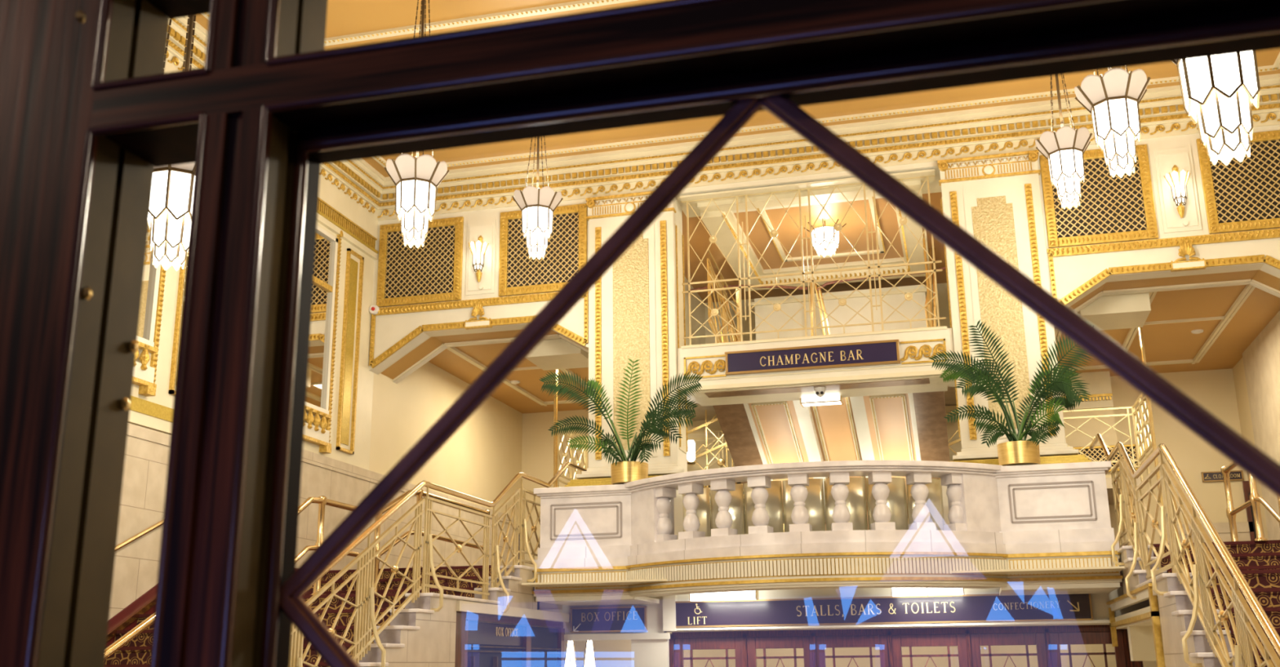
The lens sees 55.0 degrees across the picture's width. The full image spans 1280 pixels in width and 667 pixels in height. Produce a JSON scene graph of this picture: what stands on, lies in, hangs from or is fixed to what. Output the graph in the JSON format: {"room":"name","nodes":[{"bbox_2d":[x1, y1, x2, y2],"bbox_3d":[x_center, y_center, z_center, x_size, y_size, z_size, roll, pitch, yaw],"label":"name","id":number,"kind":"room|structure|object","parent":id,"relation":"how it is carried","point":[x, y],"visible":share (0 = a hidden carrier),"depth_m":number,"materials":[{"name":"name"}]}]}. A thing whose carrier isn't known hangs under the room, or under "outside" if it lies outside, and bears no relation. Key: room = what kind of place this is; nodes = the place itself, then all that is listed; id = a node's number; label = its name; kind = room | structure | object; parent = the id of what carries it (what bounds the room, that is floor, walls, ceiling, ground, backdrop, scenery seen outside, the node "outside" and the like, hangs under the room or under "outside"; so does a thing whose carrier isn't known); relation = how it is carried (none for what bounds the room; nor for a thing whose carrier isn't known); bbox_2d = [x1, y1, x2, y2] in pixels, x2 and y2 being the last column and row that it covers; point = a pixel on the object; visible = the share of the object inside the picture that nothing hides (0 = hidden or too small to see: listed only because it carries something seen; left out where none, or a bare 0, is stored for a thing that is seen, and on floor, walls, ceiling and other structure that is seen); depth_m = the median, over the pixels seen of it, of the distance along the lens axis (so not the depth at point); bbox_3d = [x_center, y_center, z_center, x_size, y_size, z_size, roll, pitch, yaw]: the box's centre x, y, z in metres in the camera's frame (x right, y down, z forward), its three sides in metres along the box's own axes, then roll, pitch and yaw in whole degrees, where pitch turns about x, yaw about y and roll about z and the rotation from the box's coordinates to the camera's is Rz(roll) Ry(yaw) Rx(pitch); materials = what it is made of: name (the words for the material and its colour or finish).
{"room":"theatre entrance vestibule","nodes":[
{"label":"theatre entrance vestibule","id":0,"kind":"room"},
{"bbox_2d":[128,63,378,470],"bbox_3d":[-5.406,-1.489,10.074,0.370,3.750,13.740,-4,-16,14],"label":"wall","id":1,"kind":"structure","parent":0,"point":[336,212],"depth_m":15.58,"materials":[{"name":"beige paint"}]},
{"bbox_2d":[132,229,166,396],"bbox_3d":[-4.981,-1.099,10.948,0.110,2.885,2.605,-4,-16,14],"label":"wall mirror","id":2,"kind":"object","parent":1,"relation":"attached to","point":[153,278],"visible":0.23,"depth_m":11.81,"materials":[{"name":"clear glass"}]},
{"bbox_2d":[168,255,186,395],"bbox_3d":[-4.569,-0.630,12.592,0.040,2.630,0.420,-4,-16,14],"label":"wall panel","id":3,"kind":"object","parent":1,"relation":"attached to","point":[182,271],"visible":0.17,"depth_m":12.22,"materials":[{"name":"gold paint"}]},
{"bbox_2d":[303,225,343,453],"bbox_3d":[-4.100,-0.229,14.195,0.110,2.885,2.515,-4,-16,14],"label":"wall mirror","id":4,"kind":"object","parent":1,"relation":"attached to","point":[325,299],"visible":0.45,"depth_m":15.07,"materials":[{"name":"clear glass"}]},
{"bbox_2d":[335,248,364,454],"bbox_3d":[-3.712,0.217,15.750,0.040,2.630,0.400,-4,-16,14],"label":"wall panel","id":5,"kind":"object","parent":1,"relation":"attached to","point":[351,273],"visible":1,"depth_m":15.73,"materials":[{"name":"gold paint"}]},
{"bbox_2d":[368,361,522,534],"bbox_3d":[-2.936,1.718,19.086,0.300,2.220,5.960,-4,-16,14],"label":"wall","id":6,"kind":"structure","parent":0,"point":[483,455],"depth_m":18.61,"materials":[{"name":"beige paint"}]},
{"bbox_2d":[115,520,162,551],"bbox_3d":[-4.999,2.163,9.873,0.062,1.936,4.019,-4,-16,14],"label":"wall handrail","id":7,"kind":"object","parent":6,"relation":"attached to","point":[155,526],"visible":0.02,"depth_m":11.35,"materials":[{"name":"gold metal"}]},
{"bbox_2d":[108,422,513,619],"bbox_3d":[-4.701,2.807,11.600,0.345,4.240,19.100,-4,-16,14],"label":"wainscoting","id":8,"kind":"structure","parent":6,"relation":"attached to","point":[135,571],"depth_m":14.41,"materials":[{"name":"stone"}]},
{"bbox_2d":[428,338,588,413],"bbox_3d":[-0.527,1.235,20.971,3.560,0.450,9.060,-4,-16,14],"label":"ceiling","id":9,"kind":"structure","parent":0,"point":[466,363],"depth_m":18.57,"materials":[{"name":"beige paint"}]},
{"bbox_2d":[521,409,588,567],"bbox_3d":[-1.165,2.937,21.361,1.840,3.420,0.200,-4,-16,14],"label":"wall","id":10,"kind":"structure","parent":0,"point":[537,444],"depth_m":21.61,"materials":[{"name":"beige paint"}]},
{"bbox_2d":[610,461,648,484],"bbox_3d":[-0.116,1.579,13.735,0.420,0.235,0.420,-4,-16,14],"label":"pot","id":11,"kind":"object","parent":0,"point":[622,472],"depth_m":13.56,"materials":[{"name":"gold metal"}]},
{"bbox_2d":[686,420,734,471],"bbox_3d":[0.951,2.614,18.680,1.600,2.600,0.100,-4,-16,14],"label":"wall","id":12,"kind":"structure","parent":0,"point":[701,460],"depth_m":18.84,"materials":[{"name":"beige paint"}]},
{"bbox_2d":[195,0,1279,177],"bbox_3d":[0.326,-4.235,9.234,11.680,0.205,13.900,-4,-16,14],"label":"ceiling","id":13,"kind":"structure","parent":0,"point":[348,22],"depth_m":14.38,"materials":[{"name":"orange paint"}]},
{"bbox_2d":[147,15,195,271],"bbox_3d":[-2.875,-2.378,7.967,0.557,4.088,0.557,-4,-16,14],"label":"pendant lantern","id":14,"kind":"object","parent":13,"relation":"hanging from","point":[170,213],"visible":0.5,"depth_m":7.41,"materials":[{"name":"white glass"}]},
{"bbox_2d":[383,0,449,248],"bbox_3d":[-2.025,-2.144,11.291,0.557,2.818,0.557,-4,-16,14],"label":"pendant lantern","id":15,"kind":"object","parent":13,"relation":"hanging from","point":[416,180],"visible":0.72,"depth_m":10.91,"materials":[{"name":"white glass"}]},
{"bbox_2d":[511,137,563,260],"bbox_3d":[-1.175,-1.814,14.129,0.557,1.988,0.557,-4,-16,14],"label":"pendant lantern","id":16,"kind":"object","parent":13,"relation":"hanging from","point":[537,206],"visible":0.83,"depth_m":13.86,"materials":[{"name":"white glass"}]},
{"bbox_2d":[1035,75,1092,209],"bbox_3d":[4.367,-2.248,12.742,0.557,1.988,0.557,-4,-16,14],"label":"pendant lantern","id":17,"kind":"object","parent":13,"relation":"hanging from","point":[1064,149],"visible":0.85,"depth_m":12.47,"materials":[{"name":"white glass"}]},
{"bbox_2d":[1074,66,1151,177],"bbox_3d":[3.711,-2.593,9.855,0.557,2.818,0.557,-4,-16,14],"label":"pendant lantern","id":18,"kind":"object","parent":13,"relation":"hanging from","point":[1113,99],"visible":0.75,"depth_m":9.47,"materials":[{"name":"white glass"}]},
{"bbox_2d":[1172,51,1260,165],"bbox_3d":[2.861,-2.826,6.531,0.557,4.088,0.557,-4,-16,14],"label":"pendant lantern","id":19,"kind":"object","parent":13,"relation":"hanging from","point":[1219,93],"visible":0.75,"depth_m":5.97,"materials":[{"name":"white glass"}]},
{"bbox_2d":[681,179,946,302],"bbox_3d":[2.715,-1.210,17.835,4.600,0.295,4.700,-4,-16,14],"label":"ceiling","id":20,"kind":"structure","parent":0,"point":[904,242],"depth_m":17.58,"materials":[{"name":"beige paint"}]},
{"bbox_2d":[803,217,846,257],"bbox_3d":[2.535,-1.307,16.786,0.547,0.494,0.547,1,-15,-8],"label":"lantern","id":21,"kind":"object","parent":20,"relation":"hanging from","point":[824,234],"visible":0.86,"depth_m":16.65,"materials":[{"name":"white glass"}]},
{"bbox_2d":[677,326,954,406],"bbox_3d":[2.178,0.432,15.176,3.310,0.585,0.920,-4,-16,14],"label":"wall","id":22,"kind":"structure","parent":0,"point":[889,379],"depth_m":14.85,"materials":[{"name":"white paint"}]},
{"bbox_2d":[684,275,950,421],"bbox_3d":[2.775,-0.241,17.773,5.200,2.400,4.700,-4,-16,14],"label":"wall","id":23,"kind":"structure","parent":0,"point":[700,313],"depth_m":19.94,"materials":[{"name":"beige paint"}]},
{"bbox_2d":[686,380,955,524],"bbox_3d":[2.701,1.629,16.891,3.800,1.630,3.950,-4,-16,14],"label":"ceiling","id":24,"kind":"structure","parent":0,"point":[913,426],"depth_m":16.42,"materials":[{"name":"beige paint"}]},
{"bbox_2d":[800,395,844,407],"bbox_3d":[2.295,0.807,15.530,0.520,0.185,0.270,-4,-16,14],"label":"box light","id":25,"kind":"object","parent":24,"relation":"attached to","point":[830,400],"visible":0.71,"depth_m":15.43,"materials":[{"name":"white plastic"}]},
{"bbox_2d":[687,386,956,421],"bbox_3d":[2.761,0.835,17.382,4.600,0.080,4.500,-4,-16,14],"label":"floor","id":26,"kind":"structure","parent":0,"point":[949,395],"depth_m":18.13,"materials":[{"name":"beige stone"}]},
{"bbox_2d":[706,247,740,342],"bbox_3d":[1.207,-0.107,17.248,0.030,1.700,2.411,-4,-16,14],"label":"stair rail","id":27,"kind":"object","parent":26,"relation":"on","point":[726,315],"visible":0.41,"depth_m":17.00,"materials":[{"name":"gold metal"}]},
{"bbox_2d":[690,247,946,342],"bbox_3d":[2.811,-0.074,18.670,3.928,2.347,1.122,-4,-16,14],"label":"balcony railing","id":28,"kind":"object","parent":26,"relation":"on","point":[856,300],"visible":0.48,"depth_m":18.86,"materials":[{"name":"metal"}]},
{"bbox_2d":[521,565,1124,586],"bbox_3d":[1.907,2.682,13.266,6.060,0.020,1.900,-4,-16,14],"label":"ceiling","id":29,"kind":"structure","parent":0,"point":[1095,569],"depth_m":12.10,"materials":[{"name":"beige paint"}]},
{"bbox_2d":[688,590,759,601],"bbox_3d":[0.939,2.914,13.761,0.760,0.150,0.160,-4,-16,14],"label":"strip light","id":30,"kind":"object","parent":29,"relation":"attached to","point":[737,595],"visible":0.62,"depth_m":13.68,"materials":[{"name":"white"}]},
{"bbox_2d":[890,587,964,596],"bbox_3d":[3.091,2.745,13.222,0.760,0.150,0.160,-4,-16,14],"label":"strip light","id":31,"kind":"object","parent":29,"relation":"attached to","point":[895,591],"visible":0.55,"depth_m":13.15,"materials":[{"name":"white"}]},
{"bbox_2d":[368,124,1279,471],"bbox_3d":[2.180,0.437,15.184,11.720,4.950,0.900,-4,-16,14],"label":"wall","id":32,"kind":"structure","parent":0,"point":[1071,272],"depth_m":15.28,"materials":[{"name":"white paint"}]},
{"bbox_2d":[376,216,463,307],"bbox_3d":[-2.943,-0.956,16.442,1.210,1.160,0.085,-4,-16,14],"label":"air vent","id":33,"kind":"object","parent":32,"relation":"in","point":[431,273],"visible":0.92,"depth_m":16.43,"materials":[{"name":"brown metal"}]},
{"bbox_2d":[464,303,492,329],"bbox_3d":[-2.104,-0.230,15.993,0.366,0.319,0.095,-4,-16,14],"label":"crest","id":34,"kind":"object","parent":32,"relation":"attached to","point":[486,322],"visible":1,"depth_m":15.96,"materials":[{"name":"gold metal"}]},
{"bbox_2d":[368,291,588,368],"bbox_3d":[-2.123,-0.046,15.964,3.020,0.808,0.055,-4,-16,14],"label":"trim","id":35,"kind":"structure","parent":32,"relation":"attached to","point":[373,362],"depth_m":16.08,"materials":[{"name":"gold metal"}]},
{"bbox_2d":[465,219,496,295],"bbox_3d":[-2.105,-1.011,16.234,0.400,1.020,0.035,-4,-16,14],"label":"wall panel","id":36,"kind":"object","parent":32,"relation":"attached to","point":[486,229],"visible":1,"depth_m":16.21,"materials":[{"name":"white paint"}]},
{"bbox_2d":[468,235,488,289],"bbox_3d":[-2.125,-0.950,16.135,0.269,0.748,0.269,-12,-19,36],"label":"wall sconce","id":37,"kind":"object","parent":36,"relation":"attached to","point":[477,257],"visible":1,"depth_m":16.09,"materials":[{"name":"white glass"}]},
{"bbox_2d":[373,326,588,383],"bbox_3d":[-1.994,0.247,16.410,3.177,0.542,0.700,-4,-16,14],"label":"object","id":38,"kind":"object","parent":32,"relation":"attached to","point":[429,346],"visible":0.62,"depth_m":16.64,"materials":[{"name":"white paint"}]},
{"bbox_2d":[498,203,587,296],"bbox_3d":[-1.265,-1.087,16.022,1.200,1.160,0.085,-4,-16,14],"label":"air vent","id":39,"kind":"object","parent":32,"relation":"in","point":[566,251],"visible":0.76,"depth_m":16.00,"materials":[{"name":"brown metal"}]},
{"bbox_2d":[564,191,688,539],"bbox_3d":[-0.074,0.567,15.328,1.630,4.820,0.810,-4,-16,14],"label":"pilaster","id":40,"kind":"object","parent":32,"relation":"attached to","point":[637,308],"visible":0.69,"depth_m":15.38,"materials":[{"name":"white paint"}]},
{"bbox_2d":[683,354,726,379],"bbox_3d":[0.792,0.409,15.070,0.530,0.272,0.031,-4,-16,14],"label":"scroll panel","id":41,"kind":"object","parent":32,"relation":"attached to","point":[720,363],"visible":0.98,"depth_m":15.06,"materials":[{"name":"gold metal"}]},
{"bbox_2d":[164,16,1279,221],"bbox_3d":[0.335,-3.922,9.174,11.980,0.540,13.750,-4,-16,14],"label":"crown molding","id":42,"kind":"structure","parent":32,"relation":"attached to","point":[1010,128],"depth_m":15.38,"materials":[{"name":"beige paint"}]},
{"bbox_2d":[724,339,900,375],"bbox_3d":[2.053,0.291,14.743,2.090,0.283,0.062,-4,-16,14],"label":"sign","id":43,"kind":"object","parent":32,"relation":"attached to","point":[879,352],"visible":1,"depth_m":14.72,"materials":[{"name":"blue"}]},
{"bbox_2d":[679,168,946,346],"bbox_3d":[2.100,-0.907,15.325,3.220,2.100,0.350,-4,-16,14],"label":"lattice screen","id":44,"kind":"object","parent":32,"relation":"on","point":[925,175],"visible":0.92,"depth_m":15.32,"materials":[{"name":"gold metal"}]},
{"bbox_2d":[900,338,946,364],"bbox_3d":[3.326,0.211,14.436,0.530,0.272,0.031,-4,-16,14],"label":"scroll panel","id":45,"kind":"object","parent":32,"relation":"attached to","point":[907,353],"visible":0.9,"depth_m":14.43,"materials":[{"name":"gold metal"}]},
{"bbox_2d":[937,150,1091,524],"bbox_3d":[4.231,0.230,14.250,1.630,4.820,0.810,-4,-16,14],"label":"pilaster","id":46,"kind":"object","parent":32,"relation":"attached to","point":[995,198],"visible":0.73,"depth_m":14.37,"materials":[{"name":"white paint"}]},
{"bbox_2d":[1039,144,1158,248],"bbox_3d":[5.351,-1.605,14.366,1.200,1.160,0.085,-4,-16,14],"label":"air vent","id":47,"kind":"object","parent":32,"relation":"in","point":[1116,209],"visible":0.8,"depth_m":14.32,"materials":[{"name":"brown metal"}]},
{"bbox_2d":[1046,228,1279,304],"bbox_3d":[6.225,-0.699,13.875,3.020,0.808,0.055,-4,-16,14],"label":"trim","id":48,"kind":"structure","parent":32,"relation":"attached to","point":[1269,260],"depth_m":14.03,"materials":[{"name":"gold metal"}]},
{"bbox_2d":[1067,266,1279,312],"bbox_3d":[6.364,-0.406,14.319,3.177,0.542,0.700,-4,-16,14],"label":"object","id":49,"kind":"object","parent":32,"relation":"attached to","point":[1264,279],"visible":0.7,"depth_m":14.43,"materials":[{"name":"white paint"}]},
{"bbox_2d":[1153,146,1201,233],"bbox_3d":[6.194,-1.660,14.157,0.400,1.020,0.035,-4,-16,14],"label":"wall panel","id":50,"kind":"object","parent":32,"relation":"attached to","point":[1165,159],"visible":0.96,"depth_m":14.14,"materials":[{"name":"white paint"}]},
{"bbox_2d":[1164,164,1190,226],"bbox_3d":[6.174,-1.599,14.058,0.269,0.748,0.269,-12,-19,36],"label":"wall sconce","id":51,"kind":"object","parent":50,"relation":"attached to","point":[1179,191],"visible":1,"depth_m":14.02,"materials":[{"name":"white glass"}]},
{"bbox_2d":[1170,241,1206,271],"bbox_3d":[6.195,-0.879,13.916,0.366,0.319,0.095,-4,-16,14],"label":"crest","id":52,"kind":"object","parent":32,"relation":"attached to","point":[1178,264],"visible":1,"depth_m":13.89,"materials":[{"name":"gold metal"}]},
{"bbox_2d":[1195,129,1279,234],"bbox_3d":[7.035,-1.736,13.944,1.200,1.160,0.085,-4,-16,14],"label":"air vent","id":53,"kind":"object","parent":32,"relation":"in","point":[1245,195],"visible":0.77,"depth_m":13.97,"materials":[{"name":"brown metal"}]},
{"bbox_2d":[532,551,1123,605],"bbox_3d":[1.849,2.616,13.077,6.110,0.350,2.315,-4,-16,14],"label":"molding","id":54,"kind":"structure","parent":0,"point":[852,569],"depth_m":12.20,"materials":[{"name":"white paint"}]},
{"bbox_2d":[682,477,944,537],"bbox_3d":[1.754,1.920,12.914,2.791,0.710,0.555,-4,-16,14],"label":"screen","id":55,"kind":"object","parent":54,"relation":"on","point":[855,500],"visible":0.27,"depth_m":12.73,"materials":[{"name":"gold"}]},
{"bbox_2d":[533,460,1119,568],"bbox_3d":[1.733,1.899,12.816,6.120,0.900,1.420,-4,-16,14],"label":"stone balustrade","id":56,"kind":"object","parent":54,"relation":"on","point":[1061,507],"visible":0.98,"depth_m":12.43,"materials":[{"name":"stone"}]},
{"bbox_2d":[539,358,703,484],"bbox_3d":[-0.200,0.968,13.867,1.940,1.485,0.525,-4,-16,14],"label":"potted palm","id":57,"kind":"object","parent":56,"relation":"on","point":[624,471],"visible":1,"depth_m":13.82,"materials":[{"name":"green plant"}]},
{"bbox_2d":[703,481,745,533],"bbox_3d":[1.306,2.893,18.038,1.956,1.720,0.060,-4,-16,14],"label":"baluster","id":58,"kind":"object","parent":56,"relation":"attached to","point":[740,482],"depth_m":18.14,"materials":[{"name":"white stone"}]},
{"bbox_2d":[928,320,1095,466],"bbox_3d":[3.953,0.575,12.838,1.779,1.621,0.563,-4,-16,14],"label":"potted palm","id":59,"kind":"object","parent":56,"relation":"on","point":[1016,451],"visible":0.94,"depth_m":12.77,"materials":[{"name":"green plant"}]},
{"bbox_2d":[996,440,1040,466],"bbox_3d":[3.924,1.263,12.724,0.420,0.235,0.420,-4,-16,14],"label":"pot","id":60,"kind":"object","parent":56,"relation":"on","point":[1011,452],"depth_m":12.56,"materials":[{"name":"gold metal"}]},
{"bbox_2d":[539,600,1158,666],"bbox_3d":[2.830,4.430,15.089,9.500,2.780,2.750,-4,-16,14],"label":"wall","id":61,"kind":"structure","parent":0,"point":[608,653],"depth_m":16.44,"materials":[{"name":"paint"}]},
{"bbox_2d":[564,640,577,666],"bbox_3d":[-0.877,3.890,15.460,0.251,1.109,0.236,-4,-16,14],"label":"lamp","id":62,"kind":"object","parent":61,"relation":"hanging from","point":[570,655],"visible":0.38,"depth_m":15.38,"materials":[{"name":"white glass"}]},
{"bbox_2d":[582,640,596,666],"bbox_3d":[-0.631,3.872,15.398,0.251,1.113,0.236,-4,-16,14],"label":"lamp","id":63,"kind":"object","parent":61,"relation":"hanging from","point":[589,659],"visible":0.69,"depth_m":15.32,"materials":[{"name":"white"}]},
{"bbox_2d":[562,586,1149,666],"bbox_3d":[2.343,4.179,13.838,6.600,2.620,0.660,-4,-16,14],"label":"wall","id":64,"kind":"structure","parent":0,"point":[651,647],"depth_m":14.08,"materials":[{"name":"white paint"}]},
{"bbox_2d":[569,605,647,632],"bbox_3d":[-0.371,3.369,14.473,0.929,0.288,0.054,-4,-16,14],"label":"arrow sign","id":65,"kind":"object","parent":64,"relation":"attached to","point":[606,619],"visible":1,"depth_m":14.46,"materials":[{"name":"blue"}]},
{"bbox_2d":[674,637,743,666],"bbox_3d":[0.812,4.543,14.054,0.820,2.060,0.050,-4,-16,14],"label":"door","id":66,"kind":"structure","parent":64,"relation":"in","point":[704,643],"depth_m":14.28,"materials":[{"name":"brown wood"}]},
{"bbox_2d":[746,635,813,666],"bbox_3d":[1.611,4.481,13.854,0.750,2.060,0.050,-4,-16,14],"label":"door","id":67,"kind":"structure","parent":64,"relation":"in","point":[757,642],"depth_m":14.07,"materials":[{"name":"brown wood"}]},
{"bbox_2d":[815,635,889,666],"bbox_3d":[2.406,4.419,13.655,0.814,2.060,0.050,-4,-16,14],"label":"door","id":68,"kind":"structure","parent":64,"relation":"in","point":[881,642],"depth_m":13.88,"materials":[{"name":"brown wood"}]},
{"bbox_2d":[675,593,1093,627],"bbox_3d":[2.606,3.098,13.739,4.634,0.298,0.052,-4,-16,14],"label":"direction sign","id":69,"kind":"object","parent":64,"relation":"attached to","point":[966,608],"visible":1,"depth_m":13.69,"materials":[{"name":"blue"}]},
{"bbox_2d":[668,624,1142,666],"bbox_3d":[2.817,4.348,13.552,5.250,2.135,0.130,-4,-16,14],"label":"door frame","id":70,"kind":"structure","parent":64,"relation":"attached to","point":[1096,628],"depth_m":13.74,"materials":[{"name":"brown wood"}]},
{"bbox_2d":[891,633,968,666],"bbox_3d":[3.231,4.354,13.448,0.813,2.060,0.050,-4,-16,14],"label":"door","id":71,"kind":"structure","parent":64,"relation":"in","point":[959,640],"depth_m":13.67,"materials":[{"name":"brown wood"}]},
{"bbox_2d":[969,632,1048,666],"bbox_3d":[4.047,4.290,13.244,0.793,2.060,0.050,-4,-16,14],"label":"door","id":72,"kind":"structure","parent":64,"relation":"in","point":[1038,639],"depth_m":13.46,"materials":[{"name":"brown wood"}]},
{"bbox_2d":[1048,631,1126,666],"bbox_3d":[4.836,4.229,13.046,0.760,2.060,0.050,-4,-16,14],"label":"door","id":73,"kind":"structure","parent":64,"relation":"in","point":[1068,638],"depth_m":13.27,"materials":[{"name":"brown wood"}]},
{"bbox_2d":[922,228,933,327],"bbox_3d":[3.915,-0.319,16.570,0.030,1.700,2.411,-4,-16,14],"label":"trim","id":74,"kind":"structure","parent":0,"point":[928,282],"depth_m":15.67,"materials":[{"name":"gold metal"}]},
{"bbox_2d":[945,405,961,461],"bbox_3d":[5.207,2.281,17.615,1.600,2.600,0.100,-4,-16,14],"label":"wall","id":75,"kind":"structure","parent":0,"point":[953,427],"depth_m":17.96,"materials":[{"name":"beige paint"}]},
{"bbox_2d":[1062,407,1128,559],"bbox_3d":[6.237,2.608,19.148,2.400,2.750,0.350,-4,-16,14],"label":"wall","id":76,"kind":"structure","parent":0,"point":[1093,426],"depth_m":19.05,"materials":[{"name":"beige paint"}]},
{"bbox_2d":[1061,370,1113,410],"bbox_3d":[6.209,0.995,19.540,2.400,0.570,0.440,-4,-16,14],"label":"beam","id":77,"kind":"structure","parent":76,"relation":"on","point":[1098,384],"depth_m":19.13,"materials":[{"name":"beige paint"}]},
{"bbox_2d":[1072,445,1108,461],"bbox_3d":[6.940,1.863,18.934,0.489,0.235,0.065,-4,-16,14],"label":"air vent","id":78,"kind":"object","parent":76,"relation":"in","point":[1096,453],"depth_m":18.92,"materials":[{"name":"brown metal"}]},
{"bbox_2d":[1105,475,1140,504],"bbox_3d":[6.118,2.348,17.992,2.050,0.150,1.900,-4,-16,14],"label":"wall","id":79,"kind":"structure","parent":0,"point":[1108,480],"depth_m":16.98,"materials":[{"name":"beige paint"}]},
{"bbox_2d":[1115,605,1165,666],"bbox_3d":[4.896,3.663,11.229,0.500,2.200,3.300,-4,-16,14],"label":"wall","id":80,"kind":"structure","parent":0,"point":[1140,635],"depth_m":11.98,"materials":[{"name":"beige paint"}]},
{"bbox_2d":[1106,582,1164,666],"bbox_3d":[4.611,3.595,11.271,0.060,2.360,3.400,-4,-16,14],"label":"frame","id":81,"kind":"object","parent":80,"relation":"attached to","point":[1153,614],"visible":0.83,"depth_m":10.05,"materials":[{"name":"gold metal"}]},
{"bbox_2d":[1054,284,1279,376],"bbox_3d":[7.366,0.617,18.995,3.560,0.450,9.060,-4,-16,14],"label":"ceiling","id":82,"kind":"structure","parent":0,"point":[1230,317],"depth_m":16.45,"materials":[{"name":"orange paint"}]},
{"bbox_2d":[1110,368,1248,545],"bbox_3d":[8.354,2.193,18.979,1.840,3.420,0.200,-4,-16,14],"label":"wall","id":83,"kind":"structure","parent":0,"point":[1214,390],"depth_m":18.99,"materials":[{"name":"beige paint"}]},
{"bbox_2d":[1158,521,1253,543],"bbox_3d":[8.576,3.335,18.479,1.340,0.950,0.050,-4,-16,14],"label":"baseboard","id":84,"kind":"structure","parent":83,"relation":"attached to","point":[1223,529],"depth_m":18.48,"materials":[{"name":"beige stone"}]},
{"bbox_2d":[1200,470,1244,481],"bbox_3d":[8.872,2.173,18.715,0.580,0.148,0.041,-4,-16,14],"label":"sign","id":85,"kind":"object","parent":83,"relation":"attached to","point":[1234,475],"visible":0.84,"depth_m":18.71,"materials":[{"name":"black"}]},
{"bbox_2d":[1242,480,1256,541],"bbox_3d":[9.410,2.968,18.346,0.566,1.552,0.060,-4,-16,14],"label":"door","id":86,"kind":"structure","parent":83,"relation":"in","point":[1246,486],"depth_m":18.48,"materials":[{"name":"brown wood"}]},
{"bbox_2d":[1232,357,1268,540],"bbox_3d":[8.673,2.742,15.663,0.300,6.220,5.960,-4,-16,14],"label":"wall","id":87,"kind":"structure","parent":0,"point":[1245,418],"depth_m":18.46,"materials":[{"name":"beige paint"}]},
{"bbox_2d":[1242,310,1279,540],"bbox_3d":[8.410,2.711,15.347,0.050,6.120,4.300,-4,-16,14],"label":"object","id":88,"kind":"structure","parent":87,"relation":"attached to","point":[1261,358],"depth_m":17.02,"materials":[{"name":"beige paint"}]},
{"bbox_3d":[1.601,4.999,11.443,12.280,0.200,23.300,-4,-16,14],"label":"floor","id":89,"kind":"structure","parent":0,"visible":0},
{"bbox_2d":[104,564,569,666],"bbox_3d":[-2.491,4.103,13.622,2.845,2.990,14.352,-4,-16,14],"label":"staircase","id":90,"kind":"structure","parent":89,"relation":"on","point":[419,636],"depth_m":11.11,"materials":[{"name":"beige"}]},
{"bbox_2d":[105,488,489,658],"bbox_3d":[-2.878,2.519,11.670,0.110,2.555,7.637,-4,-16,14],"label":"handrail","id":91,"kind":"object","parent":90,"relation":"on","point":[322,500],"visible":0.38,"depth_m":11.57,"materials":[{"name":"gold metal"}]},
{"bbox_2d":[288,461,586,666],"bbox_3d":[-1.821,2.599,11.028,0.204,4.210,9.812,-4,-16,14],"label":"stair railing","id":92,"kind":"object","parent":90,"relation":"attached to","point":[364,615],"visible":0.88,"depth_m":10.94,"materials":[{"name":"gold metal"}]},
{"bbox_2d":[553,369,724,487],"bbox_3d":[0.004,2.127,17.991,2.225,3.200,1.536,-4,-16,14],"label":"landing railing","id":93,"kind":"object","parent":90,"relation":"on","point":[557,447],"visible":0.32,"depth_m":18.21,"materials":[{"name":"gold metal"}]},
{"bbox_2d":[454,611,564,666],"bbox_3d":[-1.353,4.111,12.766,0.100,2.265,3.330,-4,-16,14],"label":"doorway","id":94,"kind":"object","parent":89,"relation":"on","point":[482,640],"visible":1,"depth_m":12.86,"materials":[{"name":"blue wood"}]},
{"bbox_2d":[1109,539,1279,666],"bbox_3d":[6.113,3.430,11.468,2.845,2.990,14.352,-4,-16,14],"label":"staircase","id":95,"kind":"structure","parent":89,"relation":"on","point":[1259,562],"depth_m":9.39,"materials":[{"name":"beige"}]},
{"bbox_2d":[1062,327,1168,543],"bbox_3d":[5.697,1.681,16.566,2.225,3.200,1.536,-4,-16,14],"label":"landing railing","id":96,"kind":"object","parent":95,"relation":"on","point":[1143,420],"visible":0.56,"depth_m":16.70,"materials":[{"name":"gold metal"}]},
{"bbox_2d":[1088,433,1279,666],"bbox_3d":[4.095,2.137,9.548,0.204,4.210,9.812,-4,-16,14],"label":"stair railing","id":97,"kind":"object","parent":95,"relation":"on","point":[1202,600],"visible":0.98,"depth_m":8.63,"materials":[{"name":"gold metal"}]},
{"bbox_2d":[1220,462,1279,541],"bbox_3d":[5.193,1.769,9.210,0.110,2.555,6.757,-4,-16,14],"label":"handrail","id":98,"kind":"object","parent":95,"relation":"on","point":[1255,501],"visible":0.55,"depth_m":11.50,"materials":[{"name":"gold metal"}]},
{"bbox_3d":[3.226,3.889,18.283,11.400,0.105,7.850,-4,-16,14],"label":"floor","id":99,"kind":"structure","parent":0,"visible":0},
{"bbox_2d":[687,409,745,533],"bbox_3d":[1.260,2.307,18.037,1.956,2.850,0.380,-4,-16,14],"label":"stair rail","id":100,"kind":"object","parent":99,"relation":"on","point":[721,462],"visible":0.13,"depth_m":18.09,"materials":[{"name":"gold metal"}]},
{"bbox_3d":[-1.313,-2.043,1.588,15.000,8.300,0.160,-4,-16,14],"label":"wall","id":101,"kind":"structure","parent":0,"visible":0},
{"bbox_2d":[0,0,1279,666],"bbox_3d":[0.070,0.713,0.454,1.152,2.340,0.090,-4,-16,14],"label":"window frame","id":102,"kind":"structure","parent":101,"relation":"in","point":[90,108],"depth_m":0.72,"materials":[{"name":"brown wood"}]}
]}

